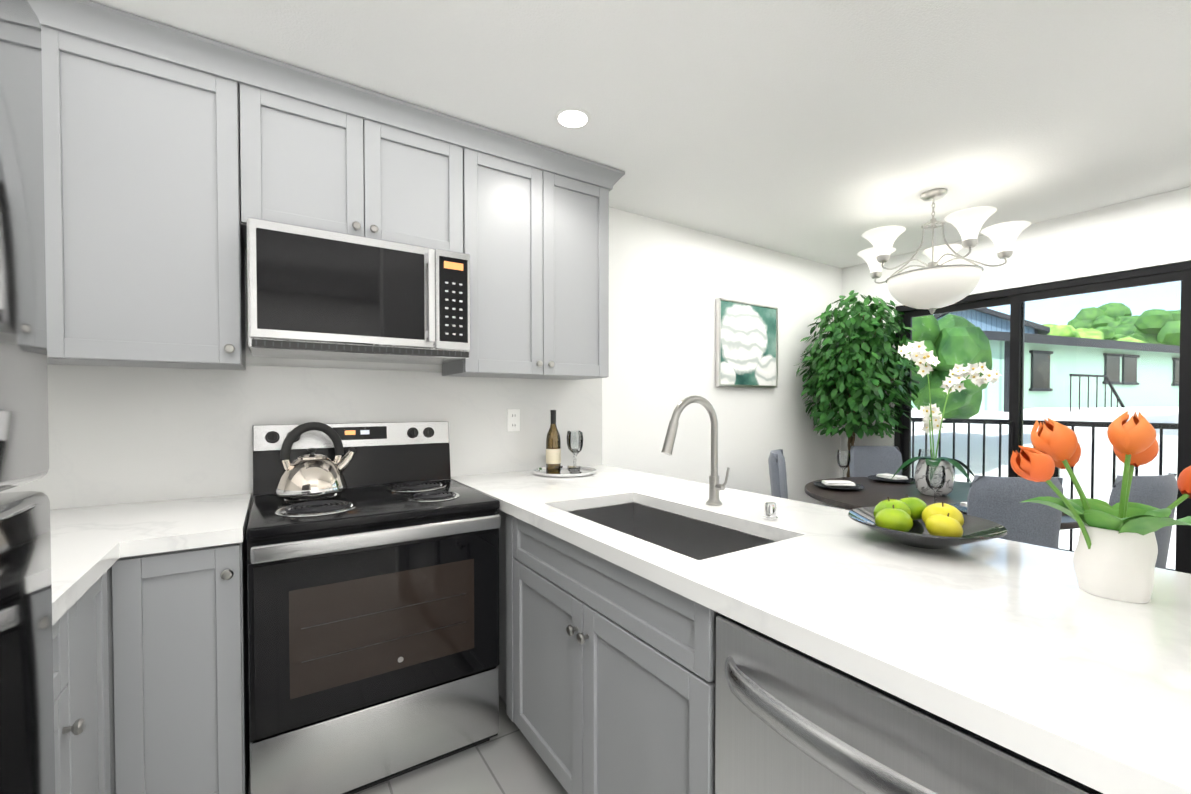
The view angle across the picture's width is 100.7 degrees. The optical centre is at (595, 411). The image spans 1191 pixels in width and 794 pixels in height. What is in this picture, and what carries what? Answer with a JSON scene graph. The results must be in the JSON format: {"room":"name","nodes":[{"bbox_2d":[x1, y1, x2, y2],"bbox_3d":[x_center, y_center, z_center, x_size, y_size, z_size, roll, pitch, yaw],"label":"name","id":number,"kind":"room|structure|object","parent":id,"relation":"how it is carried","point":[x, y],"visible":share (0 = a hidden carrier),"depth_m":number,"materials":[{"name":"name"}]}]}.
{"room":"kitchen","nodes":[
{"label":"kitchen","id":0,"kind":"room"},
{"bbox_2d":[248,696,567,793],"bbox_3d":[1.239,1.295,0.984,5.240,0.080,4.730,-1,1,-33],"label":"floor","id":1,"kind":"structure","parent":0,"point":[507,759],"depth_m":1.69,"materials":[{"name":"tile"}]},
{"bbox_2d":[0,0,54,793],"bbox_3d":[-0.597,0.435,-0.071,0.820,1.675,0.920,-1,1,-33],"label":"fridge","id":2,"kind":"object","parent":1,"relation":"on","point":[27,754],"visible":1,"depth_m":0.44,"materials":[{"name":"grey metal"}]},
{"bbox_2d":[52,615,67,793],"bbox_3d":[-1.156,0.824,0.588,0.598,0.874,0.735,-1,1,-33],"label":"base cabinet","id":3,"kind":"object","parent":1,"relation":"on","point":[60,661],"depth_m":0.97,"materials":[{"name":"grey paint"}]},
{"bbox_2d":[64,554,151,793],"bbox_3d":[-1.379,0.818,0.983,0.658,0.874,0.392,-1,1,-33],"label":"base cabinet","id":4,"kind":"object","parent":1,"relation":"on","point":[106,629],"depth_m":1.28,"materials":[{"name":"grey paint"}]},
{"bbox_2d":[148,511,249,793],"bbox_3d":[-1.305,0.807,1.615,0.273,0.874,0.630,-1,1,-33],"label":"base cabinet","id":5,"kind":"object","parent":1,"relation":"on","point":[150,676],"depth_m":1.38,"materials":[{"name":"grey paint"}]},
{"bbox_2d":[50,499,181,625],"bbox_3d":[-1.372,0.360,0.968,0.630,0.040,1.630,-1,1,-33],"label":"countertop","id":6,"kind":"structure","parent":5,"relation":"on","point":[86,542],"depth_m":1.30,"materials":[{"name":"stone"}]},
{"bbox_2d":[234,493,250,542],"bbox_3d":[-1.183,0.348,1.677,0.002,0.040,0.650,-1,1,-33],"label":"countertop","id":7,"kind":"structure","parent":5,"relation":"on","point":[240,518],"depth_m":1.55,"materials":[{"name":"stone"}]},
{"bbox_2d":[246,421,500,793],"bbox_3d":[-0.839,0.647,1.867,0.758,1.185,0.708,-1,1,-33],"label":"stove","id":8,"kind":"object","parent":1,"relation":"on","point":[373,634],"visible":0.92,"depth_m":1.61,"materials":[{"name":"black metal"}]},
{"bbox_2d":[276,422,355,497],"bbox_3d":[-1.057,0.173,1.886,0.235,0.269,0.284,1,1,37],"label":"kettle","id":9,"kind":"object","parent":8,"relation":"on","point":[312,474],"visible":1,"depth_m":1.80,"materials":[{"name":"silver metal"}]},
{"bbox_2d":[497,509,623,730],"bbox_3d":[-0.219,0.796,2.234,0.620,0.874,0.783,-1,1,-33],"label":"base cabinet","id":10,"kind":"object","parent":1,"relation":"on","point":[530,557],"depth_m":1.75,"materials":[{"name":"grey paint"}]},
{"bbox_2d":[482,470,633,508],"bbox_3d":[-0.229,0.339,2.206,0.360,0.040,0.810,-1,1,-33],"label":"countertop","id":11,"kind":"structure","parent":10,"relation":"on","point":[584,492],"depth_m":2.06,"materials":[{"name":"stone"}]},
{"bbox_2d":[448,474,1190,793],"bbox_3d":[-0.023,0.352,1.417,0.102,0.040,2.356,-1,1,-33],"label":"countertop","id":12,"kind":"structure","parent":10,"relation":"on","point":[1107,741],"depth_m":0.67,"materials":[{"name":"stone"}]},
{"bbox_2d":[582,465,1190,616],"bbox_3d":[0.519,0.346,1.772,0.395,0.040,2.356,-1,1,-33],"label":"countertop","id":13,"kind":"structure","parent":10,"relation":"on","point":[742,511],"depth_m":1.46,"materials":[{"name":"stone"}]},
{"bbox_2d":[533,466,595,476],"bbox_3d":[-0.157,0.305,2.516,0.320,0.016,0.320,-1,1,-33],"label":"tray","id":14,"kind":"object","parent":13,"relation":"on","point":[565,471],"visible":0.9,"depth_m":2.49,"materials":[{"name":"white ceramic"}]},
{"bbox_2d":[546,410,560,472],"bbox_3d":[-0.214,0.149,2.500,0.075,0.316,0.075,-1,1,-33],"label":"wine bottle","id":15,"kind":"object","parent":14,"relation":"on","point":[553,452],"visible":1,"depth_m":2.47,"materials":[{"name":"brown glass"}]},
{"bbox_2d":[566,431,582,472],"bbox_3d":[-0.106,0.204,2.538,0.078,0.204,0.172,0,1,-8],"label":"glasses","id":16,"kind":"object","parent":14,"relation":"on","point":[574,449],"visible":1,"depth_m":2.50,"materials":[{"name":"clear glass"}]},
{"bbox_2d":[567,502,775,559],"bbox_3d":[0.193,0.485,1.546,0.432,0.229,0.792,-1,1,-33],"label":"sink","id":17,"kind":"object","parent":13,"relation":"in","point":[692,538],"visible":0.06,"depth_m":1.77,"materials":[{"name":"metal"}]},
{"bbox_2d":[661,395,729,505],"bbox_3d":[0.339,0.136,1.663,0.267,0.382,0.090,-1,1,-33],"label":"faucet","id":18,"kind":"object","parent":13,"relation":"on","point":[715,486],"visible":1,"depth_m":1.71,"materials":[{"name":"silver metal"}]},
{"bbox_2d":[763,502,777,519],"bbox_3d":[0.538,0.305,1.518,0.044,0.049,0.044,-1,1,-33],"label":"soap dispenser","id":19,"kind":"object","parent":13,"relation":"on","point":[770,510],"visible":0.98,"depth_m":1.50,"materials":[{"name":"silver metal"}]},
{"bbox_2d":[848,506,1007,548],"bbox_3d":[0.830,0.305,1.255,0.336,0.059,0.336,-1,1,-33],"label":"fruit bowl","id":20,"kind":"object","parent":13,"relation":"on","point":[975,530],"visible":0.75,"depth_m":1.20,"materials":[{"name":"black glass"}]},
{"bbox_2d":[874,495,963,536],"bbox_3d":[0.824,0.272,1.266,0.226,0.084,0.212,-1,1,-33],"label":"fruits","id":21,"kind":"object","parent":20,"relation":"in","point":[939,519],"visible":0.9,"depth_m":1.23,"materials":[{"name":"green food"}]},
{"bbox_2d":[1073,523,1157,602],"bbox_3d":[0.968,0.277,0.922,0.108,0.125,0.108,-1,1,-33],"label":"tulip vase","id":22,"kind":"object","parent":13,"relation":"on","point":[1112,564],"visible":0.77,"depth_m":0.89,"materials":[{"name":"white ceramic"}]},
{"bbox_2d":[1010,411,1190,548],"bbox_3d":[0.966,0.154,0.922,0.328,0.313,0.258,-1,1,-33],"label":"tulips","id":23,"kind":"object","parent":22,"relation":"in","point":[1133,441],"visible":0.94,"depth_m":0.91,"materials":[{"name":"orange plant"}]},
{"bbox_2d":[718,525,1190,716],"bbox_3d":[0.624,0.361,0.903,0.360,0.040,0.786,-1,1,-33],"label":"countertop","id":24,"kind":"structure","parent":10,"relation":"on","point":[1036,653],"depth_m":0.85,"materials":[{"name":"stone"}]},
{"bbox_2d":[517,569,718,793],"bbox_3d":[0.174,0.945,1.534,0.505,0.600,0.851,-1,1,-33],"label":"base cabinet","id":25,"kind":"object","parent":1,"relation":"on","point":[607,677],"depth_m":1.26,"materials":[{"name":"grey paint"}]},
{"bbox_2d":[768,449,787,498],"bbox_3d":[1.354,0.739,3.106,0.509,0.962,0.450,0,1,26],"label":"chair","id":26,"kind":"object","parent":1,"relation":"on","point":[777,471],"visible":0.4,"depth_m":3.08,"materials":[{"name":"grey fabric"}]},
{"bbox_2d":[794,290,920,509],"bbox_3d":[1.955,0.154,3.677,0.826,2.109,0.732,-1,1,-33],"label":"ficus tree","id":27,"kind":"object","parent":1,"relation":"on","point":[857,369],"visible":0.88,"depth_m":3.53,"materials":[{"name":"green plant"}]},
{"bbox_2d":[849,446,901,476],"bbox_3d":[1.990,0.735,3.371,0.450,0.962,0.509,0,1,6],"label":"chair","id":28,"kind":"object","parent":1,"relation":"on","point":[866,461],"visible":0.33,"depth_m":3.55,"materials":[{"name":"grey fabric"}]},
{"bbox_2d":[715,612,1102,793],"bbox_3d":[0.618,0.821,0.873,0.653,0.871,0.604,-1,1,-33],"label":"dishwasher","id":29,"kind":"object","parent":1,"relation":"on","point":[789,720],"visible":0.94,"depth_m":0.76,"materials":[{"name":"silver metal"}]},
{"bbox_2d":[805,477,1079,529],"bbox_3d":[1.932,0.848,2.822,1.360,0.750,1.360,-1,1,-33],"label":"dining table","id":30,"kind":"object","parent":1,"relation":"on","point":[872,492],"visible":0.19,"depth_m":2.81,"materials":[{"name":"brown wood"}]},
{"bbox_2d":[813,480,863,489],"bbox_3d":[1.493,0.450,3.033,0.284,0.039,0.284,-1,1,-36],"label":"place setting","id":31,"kind":"object","parent":30,"relation":"on","point":[850,485],"depth_m":3.00,"materials":[{"name":"grey"}]},
{"bbox_2d":[837,450,850,476],"bbox_3d":[1.606,0.359,3.193,0.082,0.215,0.082,-1,1,-39],"label":"glass","id":32,"kind":"object","parent":30,"relation":"on","point":[838,451],"depth_m":3.18,"materials":[{"name":"clear glass"}]},
{"bbox_2d":[868,473,914,482],"bbox_3d":[1.983,0.445,3.303,0.284,0.039,0.284,-1,1,-36],"label":"place setting","id":33,"kind":"object","parent":30,"relation":"on","point":[885,477],"depth_m":3.28,"materials":[{"name":"grey ceramic"}]},
{"bbox_2d":[918,449,932,460],"bbox_3d":[2.173,0.358,3.251,0.082,0.215,0.082,-1,1,-39],"label":"glass","id":34,"kind":"object","parent":30,"relation":"on","point":[920,453],"depth_m":3.24,"materials":[{"name":"clear glass"}]},
{"bbox_2d":[925,465,945,503],"bbox_3d":[1.653,0.372,2.399,0.082,0.215,0.082,-1,1,-39],"label":"glass","id":35,"kind":"object","parent":30,"relation":"on","point":[928,478],"depth_m":2.39,"materials":[{"name":"clear glass"}]},
{"bbox_2d":[890,341,1001,495],"bbox_3d":[1.990,0.039,2.844,0.598,0.866,0.414,-1,1,-33],"label":"orchid","id":36,"kind":"object","parent":30,"relation":"on","point":[917,353],"visible":1,"depth_m":2.79,"materials":[{"name":"plant"}]},
{"bbox_2d":[949,502,966,512],"bbox_3d":[1.838,0.462,2.334,0.284,0.039,0.284,-1,1,-36],"label":"place setting","id":37,"kind":"object","parent":30,"relation":"on","point":[962,507],"depth_m":2.40,"materials":[{"name":"grey ceramic"}]},
{"bbox_2d":[967,475,1063,548],"bbox_3d":[1.831,0.753,2.299,0.450,0.962,0.509,0,1,10],"label":"chair","id":38,"kind":"object","parent":1,"relation":"on","point":[995,499],"visible":0.19,"depth_m":2.06,"materials":[{"name":"grey fabric"}]},
{"bbox_2d":[1109,473,1177,568],"bbox_3d":[2.363,0.752,2.353,0.450,0.962,0.509,0,1,-13],"label":"chair","id":39,"kind":"object","parent":1,"relation":"on","point":[1159,491],"visible":0.17,"depth_m":2.11,"materials":[{"name":"grey fabric"}]},
{"bbox_2d":[244,207,841,510],"bbox_3d":[-0.029,0.012,2.899,5.240,2.420,0.100,-1,1,-33],"label":"wall","id":40,"kind":"structure","parent":0,"point":[669,283],"depth_m":3.29,"materials":[{"name":"white paint"}]},
{"bbox_2d":[27,0,82,364],"bbox_3d":[-1.787,-0.662,1.451,0.384,1.016,0.334,-1,1,-33],"label":"upper cabinet","id":41,"kind":"object","parent":40,"relation":"attached to","point":[49,13],"depth_m":1.41,"materials":[{"name":"grey paint"}]},
{"bbox_2d":[63,0,246,369],"bbox_3d":[-1.503,-0.665,1.637,0.537,1.016,0.334,-1,1,-33],"label":"upper cabinet","id":42,"kind":"object","parent":40,"relation":"attached to","point":[174,159],"depth_m":1.53,"materials":[{"name":"grey paint"}]},
{"bbox_2d":[243,52,466,253],"bbox_3d":[-0.959,-0.908,1.989,0.757,0.541,0.334,-1,1,-33],"label":"upper cabinet","id":43,"kind":"object","parent":40,"relation":"attached to","point":[318,153],"depth_m":1.82,"materials":[{"name":"grey paint"}]},
{"bbox_2d":[247,217,470,364],"bbox_3d":[-0.914,-0.423,1.944,0.736,0.419,0.471,-1,1,-33],"label":"microwave","id":44,"kind":"object","parent":43,"relation":"attached to","point":[317,294],"visible":1,"depth_m":1.75,"materials":[{"name":"silver metal"}]},
{"bbox_2d":[442,124,614,379],"bbox_3d":[-0.331,-0.678,2.404,0.737,1.016,0.334,-1,1,-33],"label":"upper cabinet","id":45,"kind":"object","parent":40,"relation":"attached to","point":[538,218],"depth_m":2.24,"materials":[{"name":"grey paint"}]},
{"bbox_2d":[716,297,777,387],"bbox_3d":[1.097,-0.477,3.545,0.630,0.605,0.034,-1,1,-33],"label":"picture frame","id":46,"kind":"object","parent":40,"relation":"attached to","point":[746,344],"visible":1,"depth_m":3.52,"materials":[{"name":"paper"}]},
{"bbox_2d":[89,0,1190,268],"bbox_3d":[1.239,-1.215,0.941,5.240,0.100,4.730,-1,1,-33],"label":"ceiling","id":47,"kind":"structure","parent":0,"point":[829,132],"depth_m":1.81,"materials":[{"name":"white paint"}]},
{"bbox_2d":[554,107,590,128],"bbox_3d":[-0.091,-1.180,1.989,0.150,0.005,0.150,-1,1,-33],"label":"recessed light","id":48,"kind":"object","parent":47,"relation":"in","point":[572,118],"visible":1,"depth_m":1.98,"materials":[{"name":"white plastic"}]},
{"bbox_2d":[857,188,1030,313],"bbox_3d":[1.840,-0.865,2.726,0.802,0.659,0.785,-1,1,-33],"label":"chandelier","id":49,"kind":"object","parent":47,"relation":"hanging from","point":[938,281],"visible":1,"depth_m":2.58,"materials":[{"name":"white glass"}]},
{"bbox_2d":[840,186,1190,509],"bbox_3d":[2.801,0.006,3.269,0.100,2.420,2.380,-1,1,-33],"label":"wall","id":50,"kind":"structure","parent":0,"point":[1148,231],"depth_m":3.00,"materials":[{"name":"white paint"}]},
{"bbox_2d":[894,261,1190,573],"bbox_3d":[2.807,0.202,3.259,0.086,2.026,1.544,-1,1,-33],"label":"sliding glass door","id":51,"kind":"structure","parent":50,"relation":"in","point":[1015,299],"depth_m":3.04,"materials":[{"name":"black"}]},
{"label":"outside","id":52,"kind":"structure","parent":0,"visible":0},
{"bbox_3d":[3.261,1.294,3.712,1.130,0.148,2.780,-1,1,-33],"label":"floor","id":53,"kind":"structure","parent":52,"visible":0},
{"bbox_2d":[911,417,1177,570],"bbox_3d":[3.669,0.645,3.980,0.040,1.142,2.800,-1,1,-33],"label":"balcony railing","id":54,"kind":"object","parent":53,"relation":"on","point":[1162,426],"depth_m":3.94,"materials":[{"name":"black metal"}]},
{"bbox_3d":[27.286,3.502,44.652,86.130,0.220,120.000,-1,1,-33],"label":"ground","id":55,"kind":"structure","parent":52,"visible":0},
{"bbox_2d":[911,313,992,418],"bbox_3d":[6.207,0.902,10.880,3.431,6.220,4.102,-1,1,-33],"label":"tree","id":56,"kind":"object","parent":55,"relation":"on","point":[946,334],"depth_m":9.45,"materials":[{"name":"green plant"}]},
{"bbox_2d":[934,308,1049,334],"bbox_3d":[23.915,-1.415,32.241,7.500,10.075,12.700,1,1,37],"label":"building","id":57,"kind":"structure","parent":55,"relation":"on","point":[999,322],"depth_m":27.94,"materials":[{"name":"blue"}]},
{"bbox_2d":[911,331,1179,411],"bbox_3d":[16.980,0.429,19.236,14.900,6.870,8.680,0,1,-21],"label":"building","id":58,"kind":"structure","parent":55,"relation":"on","point":[1122,352],"depth_m":14.94,"materials":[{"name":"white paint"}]},
{"bbox_2d":[1043,324,1146,342],"bbox_3d":[36.858,-1.687,38.844,8.107,10.429,9.390,-1,1,-33],"label":"tree","id":59,"kind":"object","parent":55,"relation":"on","point":[1083,332],"depth_m":36.34,"materials":[{"name":"green plant"}]},
{"bbox_2d":[1067,303,1180,345],"bbox_3d":[57.275,-4.463,53.228,11.083,15.480,11.525,-1,1,-33],"label":"tree","id":60,"kind":"object","parent":55,"relation":"on","point":[1152,333],"depth_m":50.74,"materials":[{"name":"green plant"}]},
{"bbox_3d":[-0.884,0.069,-0.486,0.100,2.420,4.630,-1,1,-33],"label":"wall","id":61,"kind":"structure","parent":0,"visible":0},
{"bbox_2d":[0,364,601,509],"bbox_3d":[-0.589,0.086,1.488,2.554,0.520,1.650,-1,1,-33],"label":"backsplash panel","id":62,"kind":"object","parent":61,"relation":"attached to","point":[121,435],"visible":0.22,"depth_m":1.92,"materials":[{"name":"stone"}]},
{"bbox_2d":[507,409,519,431],"bbox_3d":[-0.424,0.045,2.555,0.070,0.115,0.008,-1,1,-33],"label":"electrical outlet plate","id":63,"kind":"object","parent":62,"relation":"attached to","point":[513,419],"visible":1,"depth_m":2.55,"materials":[{"name":"white plastic"}]},
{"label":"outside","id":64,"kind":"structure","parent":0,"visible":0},
{"bbox_2d":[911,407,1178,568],"bbox_3d":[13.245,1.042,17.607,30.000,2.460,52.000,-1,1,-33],"label":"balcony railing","id":65,"kind":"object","parent":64,"point":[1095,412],"depth_m":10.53,"materials":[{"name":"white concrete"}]}
]}

